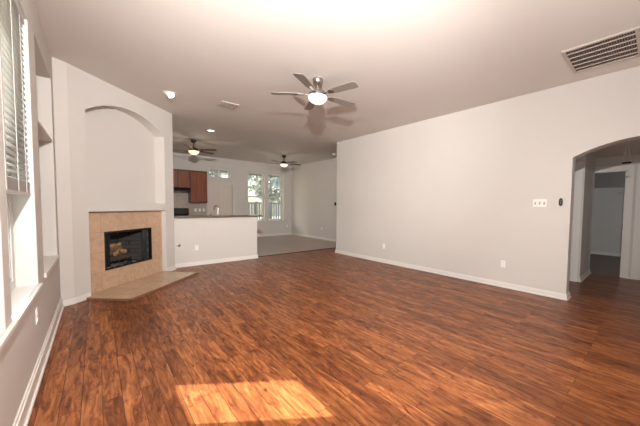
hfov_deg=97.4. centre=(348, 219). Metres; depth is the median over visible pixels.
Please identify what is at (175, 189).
range hood
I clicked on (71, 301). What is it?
baseboard
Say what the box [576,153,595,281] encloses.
wall
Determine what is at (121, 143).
wall
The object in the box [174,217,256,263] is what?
wall
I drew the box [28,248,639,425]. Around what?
floor
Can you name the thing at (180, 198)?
backsplash
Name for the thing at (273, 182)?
tree
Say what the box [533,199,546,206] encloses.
light switch
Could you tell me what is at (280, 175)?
window
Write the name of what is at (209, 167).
window
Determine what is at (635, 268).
trim
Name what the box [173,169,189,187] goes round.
upper cabinet
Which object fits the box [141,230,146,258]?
curtain
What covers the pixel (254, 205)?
fence
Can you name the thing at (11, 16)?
window blind
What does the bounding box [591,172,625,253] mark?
wall
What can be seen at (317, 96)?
ceiling fan
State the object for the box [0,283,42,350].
windowsill
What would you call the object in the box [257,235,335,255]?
floor
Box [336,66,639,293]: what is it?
wall
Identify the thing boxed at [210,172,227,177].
tree
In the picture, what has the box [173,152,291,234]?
wall
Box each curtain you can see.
[106,234,110,266]
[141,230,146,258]
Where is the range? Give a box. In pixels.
[174,208,188,215]
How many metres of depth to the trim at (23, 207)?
2.23 m
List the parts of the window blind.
rail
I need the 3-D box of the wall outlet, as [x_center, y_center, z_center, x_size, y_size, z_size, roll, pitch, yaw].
[-2.452,0.755,2.200,0.010,0.116,0.072,-2,4,-42]
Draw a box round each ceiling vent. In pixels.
[217,101,238,109]
[561,26,639,73]
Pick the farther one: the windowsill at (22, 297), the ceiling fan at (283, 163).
the ceiling fan at (283, 163)
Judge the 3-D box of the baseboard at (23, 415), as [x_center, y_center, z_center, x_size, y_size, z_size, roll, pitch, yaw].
[-1.442,1.221,1.110,0.029,0.130,6.870,-2,4,-42]
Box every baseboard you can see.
[13,297,63,425]
[63,298,75,306]
[74,265,175,302]
[175,255,257,267]
[257,233,290,236]
[291,233,638,300]
[591,251,620,256]
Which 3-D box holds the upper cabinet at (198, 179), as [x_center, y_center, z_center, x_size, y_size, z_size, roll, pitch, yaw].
[-5.546,-1.204,10.260,0.560,1.150,0.346,-2,4,-42]
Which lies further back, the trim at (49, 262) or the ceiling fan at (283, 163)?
the ceiling fan at (283, 163)
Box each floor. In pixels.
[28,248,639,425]
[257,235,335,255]
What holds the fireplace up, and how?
on the floor at (324, 337)
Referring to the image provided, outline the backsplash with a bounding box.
[173,192,206,215]
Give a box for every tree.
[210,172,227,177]
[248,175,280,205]
[248,175,280,218]
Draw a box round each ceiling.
[35,0,639,165]
[590,139,639,173]
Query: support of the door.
in the wall at (238, 169)
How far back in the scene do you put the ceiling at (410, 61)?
3.42 m
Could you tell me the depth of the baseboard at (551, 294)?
5.38 m
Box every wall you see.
[0,0,60,425]
[52,57,74,299]
[65,63,174,296]
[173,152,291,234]
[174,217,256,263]
[291,158,336,238]
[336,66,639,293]
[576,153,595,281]
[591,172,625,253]
[595,154,639,277]
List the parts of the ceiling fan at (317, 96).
blade, blade, blade, lamp shade, blade, blade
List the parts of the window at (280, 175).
sash, sash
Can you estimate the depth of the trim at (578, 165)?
5.19 m
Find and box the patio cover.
[210,169,279,177]
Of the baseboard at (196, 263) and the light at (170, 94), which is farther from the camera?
the baseboard at (196, 263)
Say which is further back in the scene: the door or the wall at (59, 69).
the door
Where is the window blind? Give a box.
[0,0,30,195]
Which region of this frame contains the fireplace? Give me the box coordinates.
[86,210,198,300]
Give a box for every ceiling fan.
[178,139,216,154]
[271,73,358,109]
[272,155,300,166]
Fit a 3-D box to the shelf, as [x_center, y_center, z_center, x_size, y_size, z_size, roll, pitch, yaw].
[-3.302,-0.925,2.823,0.331,0.025,1.208,-2,4,-42]
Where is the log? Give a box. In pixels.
[107,242,134,267]
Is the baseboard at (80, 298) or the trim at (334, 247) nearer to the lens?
the baseboard at (80, 298)
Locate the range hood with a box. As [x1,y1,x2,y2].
[173,187,190,191]
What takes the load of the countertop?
on the wall at (223, 237)
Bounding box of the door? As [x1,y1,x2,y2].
[209,184,231,214]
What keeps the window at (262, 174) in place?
in the wall at (238, 169)
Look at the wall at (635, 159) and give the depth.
5.48 m
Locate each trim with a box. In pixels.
[0,0,37,330]
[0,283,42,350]
[43,255,59,277]
[207,182,233,214]
[258,247,335,256]
[569,162,582,281]
[595,164,634,277]
[631,164,639,279]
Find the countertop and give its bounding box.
[174,215,262,217]
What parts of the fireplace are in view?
firebox frame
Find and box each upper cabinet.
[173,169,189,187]
[188,170,206,202]
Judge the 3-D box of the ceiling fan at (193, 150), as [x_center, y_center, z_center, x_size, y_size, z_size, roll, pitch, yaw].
[-4.425,-2.057,7.926,1.273,0.415,1.277,-2,4,-42]
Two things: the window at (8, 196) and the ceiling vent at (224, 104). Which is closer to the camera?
the window at (8, 196)
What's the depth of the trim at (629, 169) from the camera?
5.51 m
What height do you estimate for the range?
1.220 m
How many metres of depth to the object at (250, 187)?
23.04 m
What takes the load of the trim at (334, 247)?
on the floor at (324, 337)
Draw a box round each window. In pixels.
[6,139,15,291]
[209,167,229,178]
[247,171,263,220]
[268,173,281,219]
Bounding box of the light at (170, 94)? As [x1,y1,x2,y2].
[163,91,175,97]
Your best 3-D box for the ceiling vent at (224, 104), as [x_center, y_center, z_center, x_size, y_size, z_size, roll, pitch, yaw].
[-2.210,-2.093,5.110,0.300,0.018,0.300,-2,4,-42]
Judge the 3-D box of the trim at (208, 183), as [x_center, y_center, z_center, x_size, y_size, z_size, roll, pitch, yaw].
[-5.031,-0.353,11.003,1.020,2.230,0.018,-2,4,-42]
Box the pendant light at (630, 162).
[622,140,631,163]
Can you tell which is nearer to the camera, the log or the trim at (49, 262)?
the trim at (49, 262)
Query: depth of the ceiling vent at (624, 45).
3.22 m
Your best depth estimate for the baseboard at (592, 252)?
8.28 m
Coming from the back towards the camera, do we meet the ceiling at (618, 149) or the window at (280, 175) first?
the window at (280, 175)
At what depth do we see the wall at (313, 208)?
11.69 m
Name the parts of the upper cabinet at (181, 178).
door, door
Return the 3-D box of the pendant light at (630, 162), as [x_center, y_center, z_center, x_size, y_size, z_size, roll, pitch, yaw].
[4.295,-1.045,4.312,0.120,0.358,0.120,-2,4,-42]
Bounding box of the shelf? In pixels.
[37,118,52,141]
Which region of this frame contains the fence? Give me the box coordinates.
[248,202,280,218]
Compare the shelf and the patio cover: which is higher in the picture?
the shelf
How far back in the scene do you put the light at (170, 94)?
4.55 m
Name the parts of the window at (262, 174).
sash, sash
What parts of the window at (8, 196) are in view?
sash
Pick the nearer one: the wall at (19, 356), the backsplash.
the wall at (19, 356)
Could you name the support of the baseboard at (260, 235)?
attached to the wall at (238, 169)
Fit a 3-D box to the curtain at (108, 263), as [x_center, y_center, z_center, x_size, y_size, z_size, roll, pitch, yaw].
[-3.825,0.486,4.413,0.015,0.530,0.112,1,3,3]

